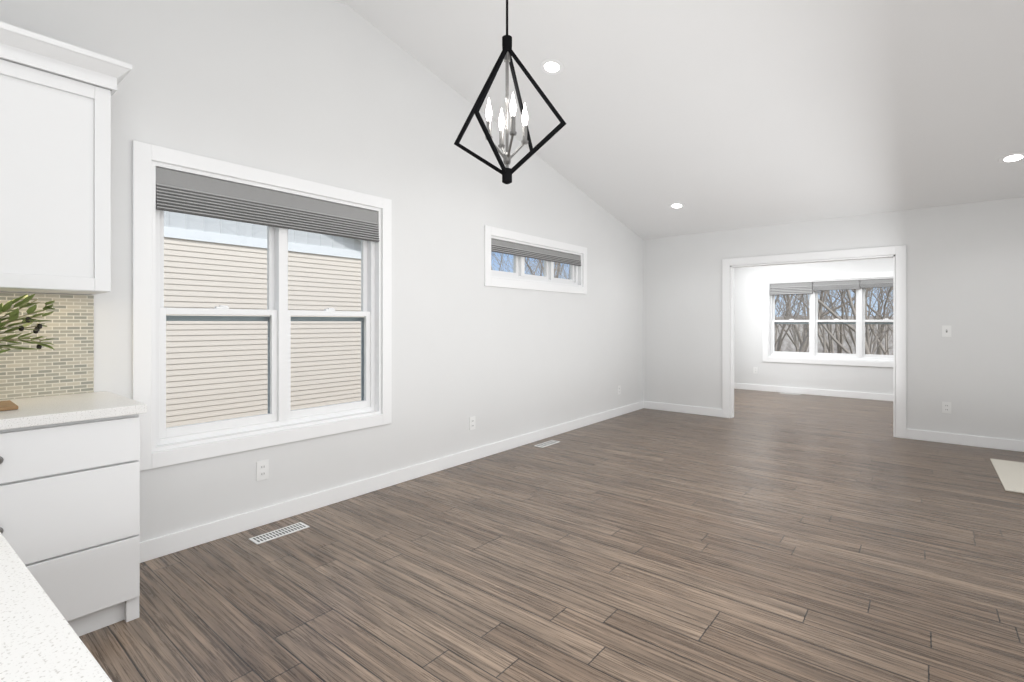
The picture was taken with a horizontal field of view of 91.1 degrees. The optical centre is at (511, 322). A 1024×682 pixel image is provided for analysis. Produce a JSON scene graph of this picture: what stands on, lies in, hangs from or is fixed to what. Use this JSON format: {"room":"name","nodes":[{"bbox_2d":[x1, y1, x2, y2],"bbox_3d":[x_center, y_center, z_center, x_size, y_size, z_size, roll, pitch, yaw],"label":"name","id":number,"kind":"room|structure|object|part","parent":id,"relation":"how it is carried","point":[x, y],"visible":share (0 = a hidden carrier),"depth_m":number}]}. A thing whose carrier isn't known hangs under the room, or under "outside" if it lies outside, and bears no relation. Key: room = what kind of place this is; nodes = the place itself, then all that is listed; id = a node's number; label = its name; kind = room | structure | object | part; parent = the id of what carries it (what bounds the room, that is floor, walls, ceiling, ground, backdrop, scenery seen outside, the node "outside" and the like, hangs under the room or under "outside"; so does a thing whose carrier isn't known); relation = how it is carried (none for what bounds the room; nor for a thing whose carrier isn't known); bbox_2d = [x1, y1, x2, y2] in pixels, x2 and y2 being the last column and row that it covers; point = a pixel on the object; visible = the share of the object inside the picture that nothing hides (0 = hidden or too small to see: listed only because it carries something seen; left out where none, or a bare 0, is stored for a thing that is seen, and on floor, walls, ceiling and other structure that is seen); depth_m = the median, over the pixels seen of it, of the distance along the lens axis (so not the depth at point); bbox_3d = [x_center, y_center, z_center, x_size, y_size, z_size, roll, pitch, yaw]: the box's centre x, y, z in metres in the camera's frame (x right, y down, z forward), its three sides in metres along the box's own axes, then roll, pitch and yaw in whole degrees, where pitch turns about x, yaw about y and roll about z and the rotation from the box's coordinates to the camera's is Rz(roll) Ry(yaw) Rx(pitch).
{"room":"kitchen","nodes":[
{"label":"kitchen","id":0,"kind":"room"},
{"bbox_2d":[0,0,642,541],"bbox_3d":[-0.238,-0.527,4.769,0.150,3.534,13.020,0,0,39],"label":"wall","id":1,"kind":"structure","parent":0,"point":[336,94],"depth_m":3.74},
{"bbox_2d":[0,22,115,297],"bbox_3d":[-2.071,-0.642,2.137,0.342,1.013,0.516,0,0,39],"label":"upper cabinet","id":2,"kind":"object","parent":1,"relation":"attached to","point":[55,97],"depth_m":2.08},
{"bbox_2d":[132,140,391,470],"bbox_3d":[-1.485,-0.083,3.232,0.168,1.693,1.608,0,0,39],"label":"window","id":3,"kind":"structure","parent":1,"relation":"in","point":[281,213],"depth_m":3.07},
{"bbox_2d":[166,315,363,412],"bbox_3d":[-1.545,0.296,3.280,0.010,0.668,1.332,0,0,39],"label":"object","id":4,"kind":"object","parent":3,"relation":"attached to","point":[228,318],"depth_m":3.24},
{"bbox_3d":[-1.510,-0.083,3.251,0.065,1.425,1.340,0,0,39],"label":"window big sash","id":5,"kind":"part","parent":3,"relation":"part of"},
{"bbox_2d":[256,459,268,480],"bbox_3d":[-1.526,0.905,3.071,0.008,0.116,0.072,0,0,39],"label":"electrical outlet","id":6,"kind":"object","parent":1,"relation":"attached to","point":[262,470],"visible":1,"depth_m":3.07},
{"bbox_2d":[140,401,643,562],"bbox_3d":[-0.047,1.188,4.872,0.017,0.105,6.160,0,0,39],"label":"baseboard","id":7,"kind":"structure","parent":1,"relation":"attached to","point":[157,547],"depth_m":3.44},
{"bbox_2d":[469,416,474,429],"bbox_3d":[-0.354,0.905,4.502,0.008,0.116,0.072,0,0,39],"label":"electrical outlet","id":8,"kind":"object","parent":1,"relation":"attached to","point":[471,423],"visible":1,"depth_m":4.50},
{"bbox_2d":[484,225,586,293],"bbox_3d":[0.321,-0.615,5.320,0.018,0.558,1.808,0,0,39],"label":"window frame","id":9,"kind":"structure","parent":1,"relation":"attached to","point":[489,231],"depth_m":5.12},
{"bbox_2d":[491,236,581,286],"bbox_3d":[0.256,-0.615,5.373,0.149,0.390,1.640,0,0,39],"label":"window","id":10,"kind":"structure","parent":1,"relation":"in","point":[558,250],"depth_m":5.38},
{"bbox_2d":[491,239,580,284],"bbox_3d":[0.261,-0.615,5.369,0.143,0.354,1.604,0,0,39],"label":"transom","id":11,"kind":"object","parent":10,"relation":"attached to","point":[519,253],"visible":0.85,"depth_m":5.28},
{"bbox_2d":[79,389,1023,681],"bbox_3d":[2.335,1.300,2.663,6.800,0.120,13.020,0,0,39],"label":"floor","id":12,"kind":"structure","parent":0,"point":[769,537],"depth_m":2.50},
{"bbox_2d":[0,532,111,681],"bbox_3d":[-0.956,0.790,0.225,1.390,0.900,1.095,0,0,37],"label":"kitchen island","id":13,"kind":"object","parent":12,"relation":"on","point":[40,640],"visible":1,"depth_m":0.54},
{"bbox_2d":[0,414,139,636],"bbox_3d":[-2.021,0.808,1.992,0.602,0.862,0.757,0,0,39],"label":"base cabinet","id":14,"kind":"object","parent":12,"relation":"on","point":[69,485],"depth_m":1.94},
{"bbox_2d":[0,390,146,429],"bbox_3d":[-2.792,0.358,1.028,0.632,0.038,3.254,0,0,39],"label":"countertop","id":15,"kind":"structure","parent":14,"relation":"on","point":[45,409],"depth_m":2.00},
{"bbox_2d":[0,293,54,410],"bbox_3d":[-2.132,0.111,1.841,0.558,0.456,0.662,0,0,39],"label":"plant","id":16,"kind":"object","parent":15,"relation":"on","point":[9,404],"visible":1,"depth_m":1.99},
{"bbox_2d":[249,522,309,543],"bbox_3d":[-1.364,1.237,2.951,0.105,0.005,0.310,0,0,39],"label":"floor vent","id":17,"kind":"object","parent":12,"relation":"in","point":[271,535],"visible":1,"depth_m":2.94},
{"bbox_2d":[535,440,559,447],"bbox_3d":[0.360,1.237,5.113,0.105,0.005,0.310,0,0,39],"label":"floor vent","id":18,"kind":"object","parent":12,"relation":"in","point":[547,443],"visible":1,"depth_m":5.11},
{"bbox_2d":[990,459,1023,493],"bbox_3d":[4.513,1.234,3.666,1.400,0.012,1.090,0,0,39],"label":"mat","id":19,"kind":"object","parent":12,"relation":"on","point":[1010,474],"visible":0.98,"depth_m":4.05},
{"bbox_2d":[334,0,1023,238],"bbox_3d":[1.306,-1.796,1.406,6.800,1.277,9.870,0,0,39],"label":"ceiling","id":20,"kind":"structure","parent":0,"point":[715,115],"depth_m":3.92},
{"bbox_2d":[454,0,565,183],"bbox_3d":[-0.026,-1.475,2.605,0.470,1.509,0.470,0,0,-18],"label":"chandelier","id":21,"kind":"object","parent":20,"relation":"hanging from","point":[507,54],"visible":1,"depth_m":2.58},
{"bbox_2d":[540,59,563,74],"bbox_3d":[0.309,-1.974,3.882,0.184,0.004,0.184,0,-12,39],"label":"recessed light","id":22,"kind":"object","parent":20,"relation":"in","point":[552,66],"visible":1,"depth_m":3.88},
{"bbox_2d":[669,203,684,208],"bbox_3d":[1.972,-1.395,6.009,0.184,0.004,0.184,0,-12,39],"label":"recessed light","id":23,"kind":"object","parent":20,"relation":"in","point":[676,205],"visible":1,"depth_m":6.01},
{"bbox_2d":[998,152,1023,162],"bbox_3d":[4.225,-1.384,4.230,0.184,0.004,0.184,0,-12,39],"label":"recessed light","id":24,"kind":"object","parent":20,"relation":"in","point":[1014,157],"visible":1,"depth_m":4.23},
{"bbox_2d":[734,258,892,394],"bbox_3d":[5.529,0.020,8.365,4.220,2.440,0.150,0,0,39],"label":"wall","id":25,"kind":"structure","parent":0,"point":[748,319],"depth_m":8.84},
{"bbox_2d":[753,367,757,373],"bbox_3d":[4.441,0.875,9.152,0.072,0.116,0.008,0,0,39],"label":"electrical outlet","id":26,"kind":"object","parent":25,"relation":"attached to","point":[755,370],"visible":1,"depth_m":9.15},
{"bbox_2d":[734,383,892,400],"bbox_3d":[5.429,1.188,8.338,4.100,0.105,0.017,0,0,39],"label":"baseboard","id":27,"kind":"structure","parent":25,"relation":"attached to","point":[847,394],"depth_m":8.53},
{"bbox_2d":[763,271,892,366],"bbox_3d":[5.442,-0.045,8.425,2.228,1.508,0.168,0,0,39],"label":"sunroom window","id":28,"kind":"structure","parent":25,"relation":"in","point":[811,289],"depth_m":8.54},
{"bbox_2d":[643,197,1023,440],"bbox_3d":[4.509,0.010,5.200,6.650,2.460,0.120,0,0,39],"label":"wall","id":29,"kind":"structure","parent":0,"point":[965,271],"depth_m":5.27},
{"bbox_2d":[644,401,721,416],"bbox_3d":[2.334,1.188,6.894,1.080,0.105,0.014,0,0,39],"label":"baseboard","id":30,"kind":"structure","parent":29,"relation":"attached to","point":[715,412],"depth_m":6.87},
{"bbox_2d":[722,245,905,438],"bbox_3d":[3.516,0.208,6.001,1.888,2.064,0.138,0,0,39],"label":"door frame","id":31,"kind":"structure","parent":29,"relation":"attached to","point":[899,252],"depth_m":5.76},
{"bbox_2d":[942,402,950,413],"bbox_3d":[4.464,0.875,5.154,0.072,0.116,0.008,0,0,39],"label":"electrical outlet","id":32,"kind":"object","parent":29,"relation":"attached to","point":[946,407],"visible":1,"depth_m":5.15},
{"bbox_2d":[942,325,950,336],"bbox_3d":[4.462,0.090,5.151,0.072,0.116,0.016,0,0,39],"label":"light switch","id":33,"kind":"object","parent":29,"relation":"attached to","point":[946,330],"visible":1,"depth_m":5.15},
{"bbox_2d":[906,429,1023,451],"bbox_3d":[5.556,1.188,4.254,3.490,0.105,0.017,0,0,39],"label":"baseboard","id":34,"kind":"structure","parent":29,"relation":"attached to","point":[969,440],"depth_m":5.05},
{"label":"outside","id":35,"kind":"structure","parent":0,"visible":0},
{"bbox_2d":[775,316,892,354],"bbox_3d":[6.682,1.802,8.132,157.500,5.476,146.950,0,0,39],"label":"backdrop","id":36,"kind":"structure","parent":35,"point":[784,346],"depth_m":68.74},
{"bbox_3d":[20.449,4.540,22.031,170.000,0.200,180.000,0,0,39],"label":"ground","id":37,"kind":"structure","parent":35,"visible":0},
{"bbox_2d":[491,252,892,354],"bbox_3d":[15.919,-4.957,28.057,60.717,19.054,44.140,0,0,39],"label":"trees","id":38,"kind":"object","parent":37,"relation":"on","point":[805,333],"depth_m":19.70},
{"bbox_3d":[-11.109,-3.163,10.062,9.320,2.574,14.300,0,0,39],"label":"house roof","id":39,"kind":"structure","parent":35,"visible":0},
{"bbox_2d":[164,211,360,250],"bbox_3d":[-7.745,-3.002,7.309,0.014,2.535,13.500,0,0,39],"label":"gable","id":40,"kind":"object","parent":39,"relation":"attached to","point":[343,242],"depth_m":10.16},
{"bbox_2d":[164,226,360,258],"bbox_3d":[-7.643,-2.987,7.224,0.320,2.885,14.200,0,0,39],"label":"soffit","id":41,"kind":"object","parent":39,"relation":"attached to","point":[238,241],"depth_m":10.15},
{"bbox_3d":[-11.241,1.390,10.170,8.980,6.100,13.500,0,0,39],"label":"house","id":42,"kind":"object","parent":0,"visible":0},
{"bbox_2d":[164,237,363,427],"bbox_3d":[-7.757,1.448,7.318,0.016,5.985,13.500,0,0,39],"label":"house siding","id":43,"kind":"object","parent":42,"relation":"attached to","point":[215,292],"depth_m":10.19}
]}

